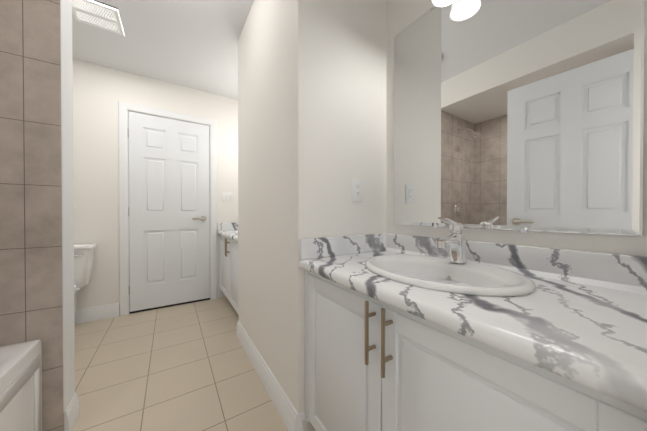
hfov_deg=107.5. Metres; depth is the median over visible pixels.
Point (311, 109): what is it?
wall
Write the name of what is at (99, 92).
wall
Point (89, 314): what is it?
baseboard
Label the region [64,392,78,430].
baseboard
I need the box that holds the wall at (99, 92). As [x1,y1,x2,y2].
[72,59,237,315]
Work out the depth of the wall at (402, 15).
0.92 m
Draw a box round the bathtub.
[0,339,41,430]
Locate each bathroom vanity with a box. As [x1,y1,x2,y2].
[217,222,238,314]
[299,217,646,430]
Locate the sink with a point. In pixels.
(436, 276)
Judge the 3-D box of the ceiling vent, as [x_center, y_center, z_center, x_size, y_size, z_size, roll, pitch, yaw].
[-1.598,-1.413,1.669,0.270,0.020,0.270,0,1,-33]
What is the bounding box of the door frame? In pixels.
[118,101,216,315]
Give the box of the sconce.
[432,0,455,6]
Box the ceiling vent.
[72,0,124,35]
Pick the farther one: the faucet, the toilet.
the toilet
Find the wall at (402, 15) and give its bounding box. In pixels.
[386,0,646,256]
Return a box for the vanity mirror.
[394,0,644,235]
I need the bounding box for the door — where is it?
[128,111,209,311]
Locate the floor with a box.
[73,297,287,430]
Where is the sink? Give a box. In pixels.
[365,255,535,296]
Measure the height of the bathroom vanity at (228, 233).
0.997 m
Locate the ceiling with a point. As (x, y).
(192, 44)
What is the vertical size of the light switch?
0.118 m
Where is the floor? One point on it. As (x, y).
(186, 367)
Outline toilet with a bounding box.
[74,243,96,325]
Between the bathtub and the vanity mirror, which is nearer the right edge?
the vanity mirror
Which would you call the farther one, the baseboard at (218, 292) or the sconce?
the baseboard at (218, 292)
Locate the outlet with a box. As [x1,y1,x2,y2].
[352,178,362,201]
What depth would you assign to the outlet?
1.21 m
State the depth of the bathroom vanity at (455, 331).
0.58 m
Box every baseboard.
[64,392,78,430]
[76,303,118,323]
[217,287,219,297]
[236,320,298,430]
[299,412,305,430]
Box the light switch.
[222,192,232,201]
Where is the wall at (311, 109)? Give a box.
[238,0,386,430]
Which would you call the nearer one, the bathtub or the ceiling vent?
the bathtub
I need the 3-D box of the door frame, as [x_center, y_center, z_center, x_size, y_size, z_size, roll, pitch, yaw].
[-1.679,-0.069,2.634,0.890,2.115,0.168,0,1,-33]
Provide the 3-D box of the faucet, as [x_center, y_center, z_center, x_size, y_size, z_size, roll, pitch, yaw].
[0.461,0.090,0.862,0.158,0.169,0.054,0,1,-33]
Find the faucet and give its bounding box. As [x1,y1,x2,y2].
[434,217,465,262]
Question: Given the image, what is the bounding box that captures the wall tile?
[0,0,63,430]
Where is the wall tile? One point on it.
(31, 305)
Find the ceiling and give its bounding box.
[72,0,253,99]
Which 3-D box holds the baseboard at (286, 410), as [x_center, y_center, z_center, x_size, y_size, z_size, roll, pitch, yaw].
[-0.415,0.934,1.501,0.014,0.128,1.104,0,1,-33]
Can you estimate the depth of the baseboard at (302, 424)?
1.04 m
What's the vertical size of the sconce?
0.220 m
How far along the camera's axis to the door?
2.56 m

